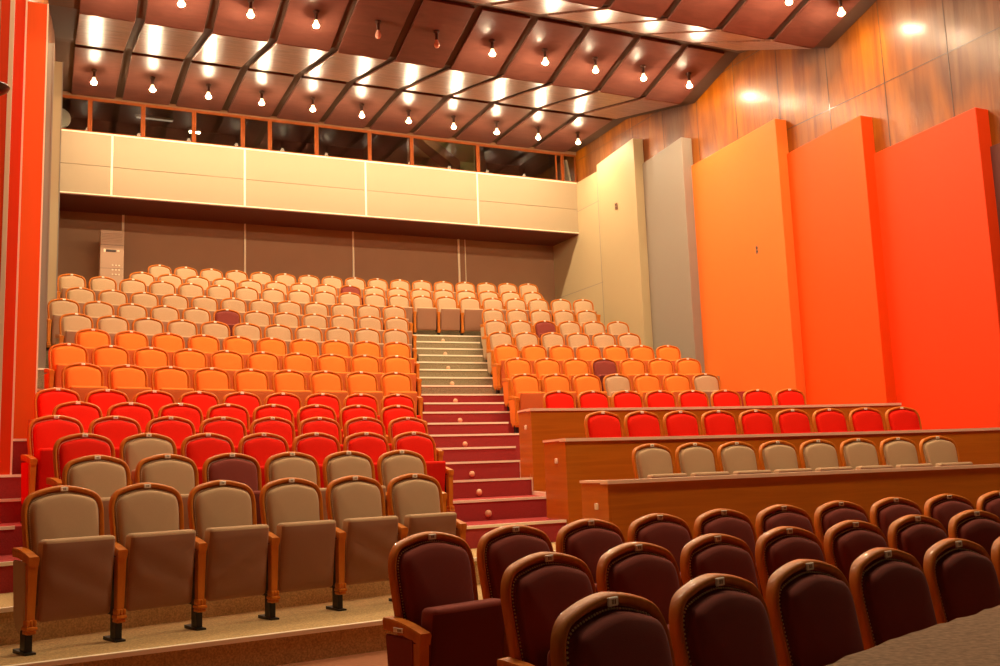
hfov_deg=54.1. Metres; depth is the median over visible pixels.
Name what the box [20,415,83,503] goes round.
seat
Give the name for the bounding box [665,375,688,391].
cushion
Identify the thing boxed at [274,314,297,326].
cushion
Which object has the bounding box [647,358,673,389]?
seat
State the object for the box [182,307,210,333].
seat
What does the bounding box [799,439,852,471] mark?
seat
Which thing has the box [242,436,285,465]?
cushion
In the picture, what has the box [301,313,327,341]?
seat
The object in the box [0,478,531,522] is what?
floor
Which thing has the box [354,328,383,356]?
seat
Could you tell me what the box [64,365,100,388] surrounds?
cushion
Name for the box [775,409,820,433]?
seat
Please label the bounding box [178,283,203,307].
seat
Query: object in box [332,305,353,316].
cushion
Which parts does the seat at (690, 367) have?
frame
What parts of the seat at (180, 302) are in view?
frame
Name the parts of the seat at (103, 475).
nailhead trim, frame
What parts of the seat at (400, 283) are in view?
frame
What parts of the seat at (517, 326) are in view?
frame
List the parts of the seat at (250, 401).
frame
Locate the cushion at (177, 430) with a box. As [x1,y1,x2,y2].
[149,420,192,446]
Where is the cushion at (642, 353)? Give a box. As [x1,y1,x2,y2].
[631,347,652,359]
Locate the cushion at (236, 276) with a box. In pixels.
[226,272,246,281]
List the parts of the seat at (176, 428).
frame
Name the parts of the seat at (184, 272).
frame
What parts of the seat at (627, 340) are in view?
frame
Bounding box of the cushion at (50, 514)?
[27,491,98,554]
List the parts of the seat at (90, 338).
frame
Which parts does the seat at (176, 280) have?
frame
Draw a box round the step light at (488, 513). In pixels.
[485,510,491,516]
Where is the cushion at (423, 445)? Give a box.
[395,435,433,460]
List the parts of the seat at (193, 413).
frame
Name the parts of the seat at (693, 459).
frame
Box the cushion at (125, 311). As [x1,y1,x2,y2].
[119,305,145,318]
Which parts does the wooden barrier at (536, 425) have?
panel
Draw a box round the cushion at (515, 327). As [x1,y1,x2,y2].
[510,322,530,336]
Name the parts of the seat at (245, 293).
frame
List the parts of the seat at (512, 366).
panel, armrest, frame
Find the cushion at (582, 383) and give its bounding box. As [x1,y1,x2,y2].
[575,376,599,395]
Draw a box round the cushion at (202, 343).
[190,336,217,351]
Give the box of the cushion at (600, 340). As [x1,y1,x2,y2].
[594,334,613,346]
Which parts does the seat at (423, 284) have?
frame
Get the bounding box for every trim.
[0,474,20,477]
[0,498,20,501]
[0,526,14,529]
[0,560,21,565]
[0,606,12,612]
[5,619,382,665]
[413,334,480,336]
[416,341,479,342]
[416,348,482,349]
[417,361,486,363]
[418,354,482,356]
[419,369,486,370]
[419,377,492,378]
[421,385,491,386]
[421,394,503,395]
[423,402,503,403]
[423,411,509,413]
[427,422,508,424]
[430,433,518,436]
[438,446,515,449]
[446,460,519,463]
[453,477,531,482]
[453,496,545,503]
[467,520,566,528]
[520,466,545,495]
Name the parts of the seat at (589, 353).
frame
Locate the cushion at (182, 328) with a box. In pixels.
[169,321,195,335]
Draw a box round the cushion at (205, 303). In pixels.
[193,298,215,309]
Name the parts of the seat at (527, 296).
frame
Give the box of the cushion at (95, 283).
[90,278,114,289]
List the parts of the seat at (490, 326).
panel, armrest, frame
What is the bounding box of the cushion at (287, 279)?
[276,275,294,284]
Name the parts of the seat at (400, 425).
frame, armrest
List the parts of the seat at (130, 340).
frame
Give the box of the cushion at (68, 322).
[61,315,90,342]
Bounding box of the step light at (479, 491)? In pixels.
[476,489,481,495]
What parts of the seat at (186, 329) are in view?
frame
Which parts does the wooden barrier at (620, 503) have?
panel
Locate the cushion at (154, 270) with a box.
[149,266,169,275]
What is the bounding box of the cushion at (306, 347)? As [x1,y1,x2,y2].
[291,341,316,355]
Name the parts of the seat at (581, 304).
frame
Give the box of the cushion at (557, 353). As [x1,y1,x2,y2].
[550,347,572,359]
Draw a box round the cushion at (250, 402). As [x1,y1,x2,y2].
[225,394,258,414]
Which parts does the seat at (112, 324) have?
frame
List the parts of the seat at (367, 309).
frame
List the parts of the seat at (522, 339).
frame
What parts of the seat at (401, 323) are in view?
frame, armrest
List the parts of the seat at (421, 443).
frame, leg, armrest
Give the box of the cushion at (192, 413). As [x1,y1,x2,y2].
[161,406,199,429]
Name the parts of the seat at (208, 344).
frame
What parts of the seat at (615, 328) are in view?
frame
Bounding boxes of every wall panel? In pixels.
[0,0,14,420]
[0,0,27,474]
[13,1,48,438]
[38,43,54,367]
[47,61,62,318]
[553,172,604,325]
[597,138,652,348]
[642,137,704,372]
[691,119,806,405]
[787,115,896,404]
[874,107,999,429]
[990,143,999,232]
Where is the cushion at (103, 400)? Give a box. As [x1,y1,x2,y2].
[88,392,125,414]
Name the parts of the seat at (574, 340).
frame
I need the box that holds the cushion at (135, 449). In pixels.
[123,437,172,472]
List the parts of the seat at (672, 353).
frame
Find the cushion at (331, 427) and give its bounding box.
[301,420,338,440]
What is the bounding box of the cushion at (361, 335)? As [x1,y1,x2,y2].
[356,330,378,342]
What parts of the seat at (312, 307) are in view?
frame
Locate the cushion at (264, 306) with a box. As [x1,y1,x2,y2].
[250,301,272,312]
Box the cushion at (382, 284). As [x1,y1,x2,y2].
[369,280,386,289]
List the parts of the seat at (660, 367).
frame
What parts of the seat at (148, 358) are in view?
frame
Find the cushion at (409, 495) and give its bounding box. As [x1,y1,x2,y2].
[392,478,440,524]
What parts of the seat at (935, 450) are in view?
frame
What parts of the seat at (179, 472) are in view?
frame, nailhead trim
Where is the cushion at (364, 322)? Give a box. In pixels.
[359,317,380,329]
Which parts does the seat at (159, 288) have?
frame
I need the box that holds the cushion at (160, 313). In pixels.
[152,307,177,320]
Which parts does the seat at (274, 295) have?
frame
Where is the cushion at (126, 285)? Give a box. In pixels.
[121,280,144,291]
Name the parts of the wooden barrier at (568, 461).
panel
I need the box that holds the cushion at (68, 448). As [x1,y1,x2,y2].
[57,437,110,479]
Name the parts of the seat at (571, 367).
frame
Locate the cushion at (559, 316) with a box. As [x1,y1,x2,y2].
[554,311,573,325]
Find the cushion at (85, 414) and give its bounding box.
[55,405,98,429]
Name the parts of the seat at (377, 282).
frame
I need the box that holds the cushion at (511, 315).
[507,311,526,324]
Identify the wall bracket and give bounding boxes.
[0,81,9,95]
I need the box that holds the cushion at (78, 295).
[67,289,93,301]
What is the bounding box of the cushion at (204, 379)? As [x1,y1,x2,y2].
[195,370,227,390]
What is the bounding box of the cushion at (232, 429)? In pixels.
[202,420,243,445]
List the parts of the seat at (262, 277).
frame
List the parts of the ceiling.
panel, panel, panel, panel, panel, panel, panel, panel, panel, panel, panel, panel, panel, panel, panel, panel, panel, panel, panel, panel, panel, panel, panel, panel, panel, panel, panel, panel, panel, panel, panel, panel, panel, panel, panel, panel, panel, panel, panel, panel, panel, panel, panel, panel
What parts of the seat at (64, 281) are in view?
frame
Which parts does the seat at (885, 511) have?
nailhead trim, frame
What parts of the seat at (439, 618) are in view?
row plate, panel, armrest, nailhead trim, number plate, frame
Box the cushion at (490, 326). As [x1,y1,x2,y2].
[485,321,505,336]
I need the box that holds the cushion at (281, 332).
[266,326,290,339]
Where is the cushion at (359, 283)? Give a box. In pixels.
[346,279,363,288]
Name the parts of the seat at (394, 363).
frame, armrest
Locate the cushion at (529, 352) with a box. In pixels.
[523,346,545,359]
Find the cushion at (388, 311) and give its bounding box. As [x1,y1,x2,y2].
[384,307,404,318]
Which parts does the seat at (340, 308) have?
frame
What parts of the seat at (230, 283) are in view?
frame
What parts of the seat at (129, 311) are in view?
frame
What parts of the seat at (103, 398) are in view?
frame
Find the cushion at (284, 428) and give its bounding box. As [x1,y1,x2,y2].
[253,420,292,444]
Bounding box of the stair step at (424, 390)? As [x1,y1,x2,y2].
[421,387,491,393]
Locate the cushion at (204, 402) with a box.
[181,394,216,414]
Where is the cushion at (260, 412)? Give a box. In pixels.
[255,407,290,420]
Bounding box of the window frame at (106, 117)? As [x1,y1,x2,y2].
[62,91,575,178]
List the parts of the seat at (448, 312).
armrest, frame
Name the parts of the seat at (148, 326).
frame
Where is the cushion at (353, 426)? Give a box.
[347,420,382,435]
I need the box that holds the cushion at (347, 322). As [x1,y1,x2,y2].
[331,316,353,328]
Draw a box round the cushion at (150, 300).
[132,294,156,306]
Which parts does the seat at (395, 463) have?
armrest, nailhead trim, frame, armrest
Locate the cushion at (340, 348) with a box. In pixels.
[323,342,348,356]
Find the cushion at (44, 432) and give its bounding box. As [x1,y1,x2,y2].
[31,419,79,458]
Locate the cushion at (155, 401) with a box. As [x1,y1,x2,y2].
[136,393,172,414]
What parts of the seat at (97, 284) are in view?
frame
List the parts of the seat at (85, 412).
frame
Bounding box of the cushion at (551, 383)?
[544,376,569,392]
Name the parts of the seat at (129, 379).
frame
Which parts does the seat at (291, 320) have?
frame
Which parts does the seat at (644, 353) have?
frame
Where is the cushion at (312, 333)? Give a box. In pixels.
[296,327,320,340]
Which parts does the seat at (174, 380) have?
frame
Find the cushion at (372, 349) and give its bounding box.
[354,343,378,356]
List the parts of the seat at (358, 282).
frame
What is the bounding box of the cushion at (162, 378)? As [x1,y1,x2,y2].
[153,369,187,389]
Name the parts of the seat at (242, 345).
frame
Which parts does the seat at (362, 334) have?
frame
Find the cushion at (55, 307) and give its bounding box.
[49,301,77,326]
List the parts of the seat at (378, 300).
frame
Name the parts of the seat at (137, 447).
frame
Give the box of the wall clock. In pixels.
[62,108,70,127]
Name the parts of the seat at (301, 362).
frame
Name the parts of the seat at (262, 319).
frame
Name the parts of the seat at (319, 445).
frame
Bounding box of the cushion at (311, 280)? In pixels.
[299,276,317,285]
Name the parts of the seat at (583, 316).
frame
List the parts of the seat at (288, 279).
frame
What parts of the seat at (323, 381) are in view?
frame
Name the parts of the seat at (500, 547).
armrest, nailhead trim, frame, number plate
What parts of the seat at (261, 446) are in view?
frame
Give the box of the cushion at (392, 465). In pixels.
[381,454,423,491]
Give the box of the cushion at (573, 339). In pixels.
[568,334,588,347]
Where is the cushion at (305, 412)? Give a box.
[300,407,333,421]
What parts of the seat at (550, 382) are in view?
frame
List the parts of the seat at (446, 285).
frame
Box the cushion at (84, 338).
[77,331,108,346]
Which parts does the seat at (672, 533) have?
nailhead trim, frame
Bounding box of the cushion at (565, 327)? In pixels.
[560,322,579,336]
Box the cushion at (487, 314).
[483,310,502,322]
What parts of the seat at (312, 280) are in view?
frame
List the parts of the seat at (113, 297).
frame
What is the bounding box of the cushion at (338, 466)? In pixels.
[327,455,371,483]
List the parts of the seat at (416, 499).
armrest, nailhead trim, frame, armrest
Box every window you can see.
[62,95,89,131]
[90,98,142,136]
[143,104,193,142]
[194,110,242,147]
[243,116,269,150]
[270,119,316,155]
[316,125,369,160]
[369,131,411,164]
[411,136,478,171]
[478,144,562,180]
[562,154,576,182]
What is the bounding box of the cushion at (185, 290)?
[180,285,202,295]
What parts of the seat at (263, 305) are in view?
frame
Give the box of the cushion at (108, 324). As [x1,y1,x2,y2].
[98,317,126,332]
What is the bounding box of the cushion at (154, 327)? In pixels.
[134,320,161,334]
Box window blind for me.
[564,160,570,180]
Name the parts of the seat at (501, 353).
panel, armrest, frame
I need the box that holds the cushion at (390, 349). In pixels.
[385,344,408,357]
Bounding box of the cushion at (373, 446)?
[347,435,386,462]
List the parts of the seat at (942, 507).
frame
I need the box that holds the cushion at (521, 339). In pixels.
[516,334,537,349]
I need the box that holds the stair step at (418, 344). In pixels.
[416,342,479,348]
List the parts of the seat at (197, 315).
frame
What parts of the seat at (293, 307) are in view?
frame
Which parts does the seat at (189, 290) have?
frame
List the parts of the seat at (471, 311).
armrest, frame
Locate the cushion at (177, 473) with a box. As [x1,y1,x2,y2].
[140,458,194,493]
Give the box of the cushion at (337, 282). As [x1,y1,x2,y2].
[323,278,341,287]
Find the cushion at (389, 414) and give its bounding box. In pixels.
[383,408,413,434]
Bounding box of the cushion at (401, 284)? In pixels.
[391,281,408,289]
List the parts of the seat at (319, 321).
frame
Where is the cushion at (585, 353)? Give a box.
[578,347,599,359]
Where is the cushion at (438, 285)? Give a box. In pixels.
[435,282,452,291]
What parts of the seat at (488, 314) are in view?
panel, frame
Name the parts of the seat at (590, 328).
frame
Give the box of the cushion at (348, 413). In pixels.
[342,407,374,432]
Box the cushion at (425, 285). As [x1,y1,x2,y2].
[413,282,430,290]
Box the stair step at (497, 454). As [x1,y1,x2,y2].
[442,448,515,461]
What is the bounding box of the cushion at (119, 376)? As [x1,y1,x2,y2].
[110,367,144,389]
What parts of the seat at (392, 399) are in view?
frame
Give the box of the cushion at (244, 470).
[207,457,257,490]
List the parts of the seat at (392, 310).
frame, armrest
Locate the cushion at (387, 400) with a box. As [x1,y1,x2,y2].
[383,396,412,407]
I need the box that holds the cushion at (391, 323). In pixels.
[386,318,407,330]
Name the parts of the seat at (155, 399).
frame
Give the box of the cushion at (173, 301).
[163,296,186,308]
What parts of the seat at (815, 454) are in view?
frame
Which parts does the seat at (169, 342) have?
frame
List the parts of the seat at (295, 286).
frame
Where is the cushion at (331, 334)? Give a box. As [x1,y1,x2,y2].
[326,329,349,341]
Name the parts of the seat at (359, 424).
frame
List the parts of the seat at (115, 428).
frame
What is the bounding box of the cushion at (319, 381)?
[311,373,340,393]
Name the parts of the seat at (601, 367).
frame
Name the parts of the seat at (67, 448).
armrest, nailhead trim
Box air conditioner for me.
[99,230,123,289]
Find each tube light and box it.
[135,114,173,121]
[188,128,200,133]
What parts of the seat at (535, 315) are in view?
frame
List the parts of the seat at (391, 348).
frame, armrest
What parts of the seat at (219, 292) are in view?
frame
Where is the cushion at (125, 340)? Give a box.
[116,333,145,348]
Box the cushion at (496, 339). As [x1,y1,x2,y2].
[490,333,511,349]
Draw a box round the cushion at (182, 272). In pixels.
[175,268,195,277]
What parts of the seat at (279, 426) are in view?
frame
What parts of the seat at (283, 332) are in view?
frame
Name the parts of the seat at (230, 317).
frame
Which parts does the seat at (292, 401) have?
frame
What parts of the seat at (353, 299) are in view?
frame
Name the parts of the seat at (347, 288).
frame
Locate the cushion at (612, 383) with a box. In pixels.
[605,376,629,396]
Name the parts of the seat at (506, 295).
frame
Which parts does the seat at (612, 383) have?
frame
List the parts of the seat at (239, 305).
frame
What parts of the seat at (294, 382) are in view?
frame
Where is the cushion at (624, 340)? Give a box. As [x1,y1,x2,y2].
[619,335,639,346]
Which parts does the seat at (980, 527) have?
frame, nailhead trim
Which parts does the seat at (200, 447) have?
frame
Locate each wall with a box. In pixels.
[0,0,55,60]
[57,211,554,309]
[548,0,999,182]
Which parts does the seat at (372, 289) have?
frame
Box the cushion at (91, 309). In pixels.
[85,303,111,316]
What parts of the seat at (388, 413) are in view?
frame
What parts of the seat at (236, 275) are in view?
frame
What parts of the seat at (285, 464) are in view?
nailhead trim, frame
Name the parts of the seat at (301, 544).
leg, armrest, nailhead trim, frame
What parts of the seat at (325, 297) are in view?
frame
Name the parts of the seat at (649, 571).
nailhead trim, number plate, frame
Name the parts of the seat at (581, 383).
frame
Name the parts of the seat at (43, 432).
panel, armrest, frame, nailhead trim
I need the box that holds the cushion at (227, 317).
[215,311,238,323]
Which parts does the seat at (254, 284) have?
frame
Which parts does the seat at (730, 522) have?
nailhead trim, frame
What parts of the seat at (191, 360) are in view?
frame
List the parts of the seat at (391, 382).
frame, armrest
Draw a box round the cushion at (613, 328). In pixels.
[608,323,627,334]
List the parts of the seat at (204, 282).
frame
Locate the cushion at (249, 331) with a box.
[234,325,259,338]
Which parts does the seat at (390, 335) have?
frame, armrest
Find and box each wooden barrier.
[517,403,901,491]
[543,427,999,524]
[580,464,999,542]
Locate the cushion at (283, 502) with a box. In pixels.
[264,483,319,534]
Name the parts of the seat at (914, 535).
nailhead trim, frame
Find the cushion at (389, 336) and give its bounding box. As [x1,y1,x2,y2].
[384,331,406,343]
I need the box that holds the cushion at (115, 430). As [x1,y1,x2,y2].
[92,419,137,446]
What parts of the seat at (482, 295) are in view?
frame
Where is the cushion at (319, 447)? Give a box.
[296,436,336,463]
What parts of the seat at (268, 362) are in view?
frame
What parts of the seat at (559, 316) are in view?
frame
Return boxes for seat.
[12,485,114,655]
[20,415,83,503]
[28,387,80,422]
[44,343,87,388]
[46,298,79,350]
[46,433,114,487]
[52,401,102,432]
[55,313,93,343]
[57,274,85,298]
[61,362,107,401]
[62,455,130,534]
[65,287,95,313]
[74,328,110,363]
[83,301,113,328]
[84,389,128,416]
[88,276,116,300]
[88,415,141,457]
[91,345,129,387]
[96,315,128,344]
[98,289,127,315]
[103,482,195,642]
[106,402,153,432]
[107,364,151,401]
[113,330,148,364]
[117,303,147,329]
[119,279,146,302]
[119,433,176,484]
[129,272,154,291]
[130,292,158,316]
[132,317,163,346]
[132,347,168,387]
[133,390,174,418]
[135,454,198,529]
[145,416,195,454]
[147,264,171,280]
[149,281,175,304]
[150,305,179,331]
[151,332,184,365]
[151,366,193,402]
[157,274,182,293]
[157,403,202,433]
[161,294,188,318]
[166,319,197,348]
[172,348,206,387]
[174,266,197,283]
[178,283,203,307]
[178,391,218,420]
[180,433,234,484]
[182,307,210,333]
[184,480,268,630]
[185,276,209,295]
[187,334,219,366]
[191,296,217,320]
[193,367,234,403]
[199,416,246,452]
[200,268,222,285]
[200,321,229,349]
[202,453,261,524]
[206,285,231,309]
[206,403,249,434]
[210,350,243,388]
[212,278,236,296]
[213,309,240,335]
[220,297,246,322]
[222,336,253,368]
[222,391,261,424]
[225,270,247,287]
[232,323,261,351]
[233,368,273,404]
[234,286,258,311]
[238,279,262,298]
[238,432,288,486]
[243,310,270,337]
[246,351,279,389]
[249,299,275,324]
[250,272,271,289]
[250,416,294,451]
[252,404,297,437]
[256,337,286,369]
[258,477,335,620]
[261,288,284,312]
[264,281,287,300]
[264,324,292,353]
[264,392,301,429]
[264,452,327,519]
[271,369,310,406]
[273,312,299,339]
[274,273,295,291]
[276,300,303,325]
[282,352,315,389]
[287,290,310,314]
[289,338,318,370]
[290,282,312,301]
[292,432,340,487]
[294,325,322,355]
[297,404,342,443]
[298,275,319,293]
[298,417,342,450]
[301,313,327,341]
[304,302,330,327]
[304,393,340,424]
[309,370,347,408]
[313,291,336,315]
[314,284,337,303]
[316,353,350,390]
[321,276,342,295]
[321,340,351,371]
[322,451,385,497]
[324,327,353,356]
[325,475,397,610]
[329,314,356,341]
[330,303,357,328]
[338,292,361,316]
[339,285,362,304]
[339,404,377,442]
[343,393,379,419]
[343,432,389,481]
[344,277,365,297]
[344,417,391,450]
[345,371,382,414]
[349,354,383,390]
[352,341,383,372]
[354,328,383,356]
[357,304,382,328]
[357,316,384,342]
[363,286,386,305]
[363,293,385,317]
[367,278,387,298]
[377,450,446,515]
[380,372,422,419]
[380,405,416,443]
[381,393,427,424]
[382,305,412,334]
[382,329,416,361]
[382,355,421,396]
[382,532,504,665]
[383,341,419,377]
[384,317,416,351]
[387,287,410,306]
[387,294,412,325]
[387,473,466,601]
[388,417,443,460]
[390,279,410,298]
[392,431,454,511]
[410,288,433,306]
[412,280,433,298]
[412,295,436,334]
[433,289,453,314]
[434,281,455,298]
[435,296,459,334]
[455,282,476,295]
[456,290,476,307]
[459,297,482,334]
[477,282,498,298]
[477,525,553,657]
[478,290,498,308]
[480,308,506,345]
[482,297,505,320]
[482,319,510,361]
[486,331,512,376]
[491,344,519,393]
[497,552,595,665]
[498,283,517,298]
[500,291,520,309]
[502,357,536,410]
[505,298,528,321]
[506,309,530,332]
[508,373,544,432]
[509,320,534,345]
[514,332,538,357]
[519,283,543,299]
[521,344,546,373]
[522,291,549,309]
[528,298,551,321]
[529,309,554,332]
[533,358,565,391]
[534,320,556,345]
[540,332,564,357]
[542,373,576,404]
[543,390,575,407]
[549,345,574,373]
[550,299,573,321]
[550,592,675,665]
[553,310,577,332]
[556,519,625,592]
[558,321,580,344]
[562,358,593,391]
[566,332,590,357]
[572,373,606,407]
[573,299,600,321]
[576,310,597,332]
[576,345,601,373]
[577,390,609,407]
[582,321,605,344]
[584,411,623,437]
[591,358,617,391]
[592,333,615,357]
[596,542,681,632]
[603,345,627,373]
[603,373,636,407]
[607,321,629,344]
[611,390,643,407]
[617,333,640,357]
[619,358,645,390]
[624,411,662,436]
[627,513,692,585]
[629,345,654,372]
[632,443,686,478]
[633,373,661,406]
[645,390,676,406]
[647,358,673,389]
[656,345,680,372]
[662,373,690,406]
[663,410,700,435]
[669,573,778,665]
[675,358,701,389]
[675,442,729,476]
[678,390,709,406]
[680,533,760,592]
[692,373,720,406]
[694,509,762,595]
[701,410,743,434]
[710,389,741,406]
[717,441,770,474]
[738,409,783,433]
[743,389,773,405]
[755,504,814,538]
[755,526,826,602]
[759,440,811,472]
[766,559,864,665]
[775,388,805,404]
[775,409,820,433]
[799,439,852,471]
[812,408,857,432]
[814,500,869,549]
[824,520,888,585]
[840,438,892,469]
[849,407,894,431]
[849,547,936,649]
[870,497,922,541]
[879,437,932,467]
[885,406,930,430]
[888,514,948,570]
[919,436,972,466]
[923,538,999,623]
[924,494,974,535]
[948,510,999,557]
[977,491,999,517]
[991,537,999,584]
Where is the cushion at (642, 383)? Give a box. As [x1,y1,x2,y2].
[635,376,659,394]
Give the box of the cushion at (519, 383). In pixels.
[512,376,538,396]
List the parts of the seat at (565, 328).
frame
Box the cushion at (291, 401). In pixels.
[267,395,299,414]
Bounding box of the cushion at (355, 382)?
[347,374,375,394]
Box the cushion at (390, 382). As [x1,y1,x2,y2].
[382,374,409,395]
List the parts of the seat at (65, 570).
panel, leg, armrest, frame, nailhead trim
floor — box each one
[0,462,519,498]
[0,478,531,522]
[0,495,546,554]
[0,517,565,593]
[0,542,555,645]
[0,585,482,665]
[12,435,519,473]
[37,370,719,393]
[37,391,745,410]
[45,351,489,376]
[50,338,655,361]
[276,650,387,665]
[416,330,606,335]
[416,336,482,348]
[423,413,513,432]
[826,605,999,665]
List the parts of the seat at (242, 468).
frame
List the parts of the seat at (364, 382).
frame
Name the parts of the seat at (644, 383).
frame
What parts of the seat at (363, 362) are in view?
frame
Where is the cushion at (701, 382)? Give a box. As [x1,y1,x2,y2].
[694,375,718,390]
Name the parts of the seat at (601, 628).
nailhead trim, number plate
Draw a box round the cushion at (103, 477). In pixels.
[67,460,126,497]
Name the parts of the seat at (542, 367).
frame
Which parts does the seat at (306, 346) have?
frame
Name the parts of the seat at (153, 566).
leg, armrest, frame, nailhead trim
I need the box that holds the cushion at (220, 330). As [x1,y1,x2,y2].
[202,323,227,337]
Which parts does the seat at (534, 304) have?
frame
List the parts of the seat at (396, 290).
frame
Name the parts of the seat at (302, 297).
frame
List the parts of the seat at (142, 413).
frame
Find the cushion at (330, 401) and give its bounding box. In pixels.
[307,396,338,414]
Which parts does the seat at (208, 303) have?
frame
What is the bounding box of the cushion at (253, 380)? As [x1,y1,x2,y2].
[235,371,266,391]
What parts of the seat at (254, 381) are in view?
frame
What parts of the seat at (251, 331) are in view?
frame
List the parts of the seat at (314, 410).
frame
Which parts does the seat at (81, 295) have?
frame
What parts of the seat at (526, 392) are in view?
panel, armrest, leg, frame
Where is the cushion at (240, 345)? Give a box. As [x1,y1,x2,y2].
[224,338,251,353]
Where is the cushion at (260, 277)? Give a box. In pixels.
[251,273,270,283]
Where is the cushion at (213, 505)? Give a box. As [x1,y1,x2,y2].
[193,485,251,540]
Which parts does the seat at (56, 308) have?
armrest, frame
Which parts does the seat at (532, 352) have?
frame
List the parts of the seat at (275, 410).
frame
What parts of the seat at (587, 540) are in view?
nailhead trim, frame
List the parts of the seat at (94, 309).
frame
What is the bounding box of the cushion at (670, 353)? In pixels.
[658,347,679,359]
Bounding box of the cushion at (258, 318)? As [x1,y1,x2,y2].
[245,312,268,325]
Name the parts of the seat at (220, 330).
frame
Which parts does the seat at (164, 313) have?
frame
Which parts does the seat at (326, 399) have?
frame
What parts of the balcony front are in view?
parapet panel, parapet panel, parapet panel, parapet panel, parapet panel, parapet panel, parapet panel, parapet panel, parapet panel, parapet panel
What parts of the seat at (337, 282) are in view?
frame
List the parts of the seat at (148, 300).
frame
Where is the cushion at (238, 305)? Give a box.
[222,299,244,311]
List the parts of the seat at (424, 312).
armrest, frame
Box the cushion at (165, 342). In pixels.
[153,335,182,350]
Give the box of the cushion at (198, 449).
[185,437,230,467]
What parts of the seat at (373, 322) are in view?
frame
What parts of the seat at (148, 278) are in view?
frame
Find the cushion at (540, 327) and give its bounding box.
[535,322,554,337]
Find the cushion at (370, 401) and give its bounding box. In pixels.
[346,396,376,412]
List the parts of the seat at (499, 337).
panel, armrest, frame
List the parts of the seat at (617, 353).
frame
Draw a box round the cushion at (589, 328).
[584,323,603,334]
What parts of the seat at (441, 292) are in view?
frame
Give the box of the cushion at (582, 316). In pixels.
[578,312,596,325]
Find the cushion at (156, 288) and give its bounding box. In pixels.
[151,283,173,294]
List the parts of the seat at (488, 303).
frame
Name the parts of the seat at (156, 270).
frame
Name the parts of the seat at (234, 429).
frame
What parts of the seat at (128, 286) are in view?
frame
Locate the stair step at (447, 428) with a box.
[427,424,508,434]
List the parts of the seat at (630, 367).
frame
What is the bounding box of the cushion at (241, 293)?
[235,288,256,299]
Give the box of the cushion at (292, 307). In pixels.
[278,302,299,314]
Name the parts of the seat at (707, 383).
frame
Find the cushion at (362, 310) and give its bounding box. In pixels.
[358,306,378,317]
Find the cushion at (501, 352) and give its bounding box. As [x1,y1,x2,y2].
[495,346,517,363]
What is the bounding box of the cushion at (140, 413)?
[110,405,150,429]
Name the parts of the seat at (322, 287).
frame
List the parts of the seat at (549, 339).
frame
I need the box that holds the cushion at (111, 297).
[100,291,125,304]
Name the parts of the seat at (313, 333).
frame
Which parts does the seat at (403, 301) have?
frame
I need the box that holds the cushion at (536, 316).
[531,311,549,324]
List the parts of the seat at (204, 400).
frame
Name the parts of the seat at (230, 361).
frame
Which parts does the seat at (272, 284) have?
frame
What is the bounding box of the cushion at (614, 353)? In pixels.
[605,347,626,359]
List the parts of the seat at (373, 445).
frame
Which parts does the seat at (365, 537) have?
leg, armrest, nailhead trim, frame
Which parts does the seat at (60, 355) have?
panel, armrest, frame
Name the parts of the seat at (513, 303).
frame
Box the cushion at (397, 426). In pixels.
[391,420,425,437]
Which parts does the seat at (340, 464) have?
frame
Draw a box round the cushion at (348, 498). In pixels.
[330,480,381,529]
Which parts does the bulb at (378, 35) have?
bulb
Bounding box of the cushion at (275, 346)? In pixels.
[258,339,284,354]
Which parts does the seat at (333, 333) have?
frame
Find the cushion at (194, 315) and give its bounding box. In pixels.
[184,309,208,322]
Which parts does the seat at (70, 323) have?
armrest, frame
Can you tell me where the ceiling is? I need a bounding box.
[48,0,875,151]
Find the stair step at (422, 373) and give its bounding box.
[419,370,486,376]
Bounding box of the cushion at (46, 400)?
[37,391,77,417]
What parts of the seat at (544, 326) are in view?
frame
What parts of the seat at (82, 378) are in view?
frame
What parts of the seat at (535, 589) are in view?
armrest, nailhead trim, number plate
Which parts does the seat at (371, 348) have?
frame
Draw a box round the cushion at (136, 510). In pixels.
[114,488,178,546]
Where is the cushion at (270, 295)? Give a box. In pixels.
[262,290,283,300]
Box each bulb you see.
[91,69,96,84]
[150,76,155,91]
[178,0,184,6]
[206,83,210,98]
[247,0,253,17]
[259,90,263,104]
[310,97,314,111]
[313,10,318,27]
[359,103,363,117]
[375,20,380,38]
[406,109,410,122]
[433,30,439,47]
[451,115,455,128]
[489,39,494,56]
[494,121,498,133]
[536,126,540,138]
[542,48,547,64]
[576,131,580,143]
[592,57,598,72]
[640,65,645,80]
[686,72,691,87]
[837,0,844,15]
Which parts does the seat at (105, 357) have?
frame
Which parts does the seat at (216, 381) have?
frame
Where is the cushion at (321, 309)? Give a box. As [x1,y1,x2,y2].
[305,304,326,315]
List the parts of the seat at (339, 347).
frame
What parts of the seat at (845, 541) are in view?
nailhead trim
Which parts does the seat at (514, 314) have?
frame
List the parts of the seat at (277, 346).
frame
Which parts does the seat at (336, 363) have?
frame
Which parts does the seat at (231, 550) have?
leg, armrest, nailhead trim, frame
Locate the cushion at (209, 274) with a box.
[201,270,221,279]
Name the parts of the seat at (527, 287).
frame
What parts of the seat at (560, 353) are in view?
frame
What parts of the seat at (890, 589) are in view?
nailhead trim, number plate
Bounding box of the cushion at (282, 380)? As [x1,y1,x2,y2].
[274,372,304,392]
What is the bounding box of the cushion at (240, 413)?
[209,407,246,429]
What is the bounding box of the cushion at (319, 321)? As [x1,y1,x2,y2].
[303,315,325,327]
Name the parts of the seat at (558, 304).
frame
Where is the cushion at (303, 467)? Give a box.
[269,456,316,484]
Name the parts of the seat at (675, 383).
frame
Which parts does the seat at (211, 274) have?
frame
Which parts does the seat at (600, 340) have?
frame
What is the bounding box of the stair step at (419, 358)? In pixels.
[417,355,482,361]
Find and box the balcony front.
[59,129,578,245]
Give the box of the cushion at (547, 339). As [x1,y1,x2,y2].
[542,334,562,348]
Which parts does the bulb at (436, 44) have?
bulb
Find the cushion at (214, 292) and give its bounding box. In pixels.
[208,287,229,297]

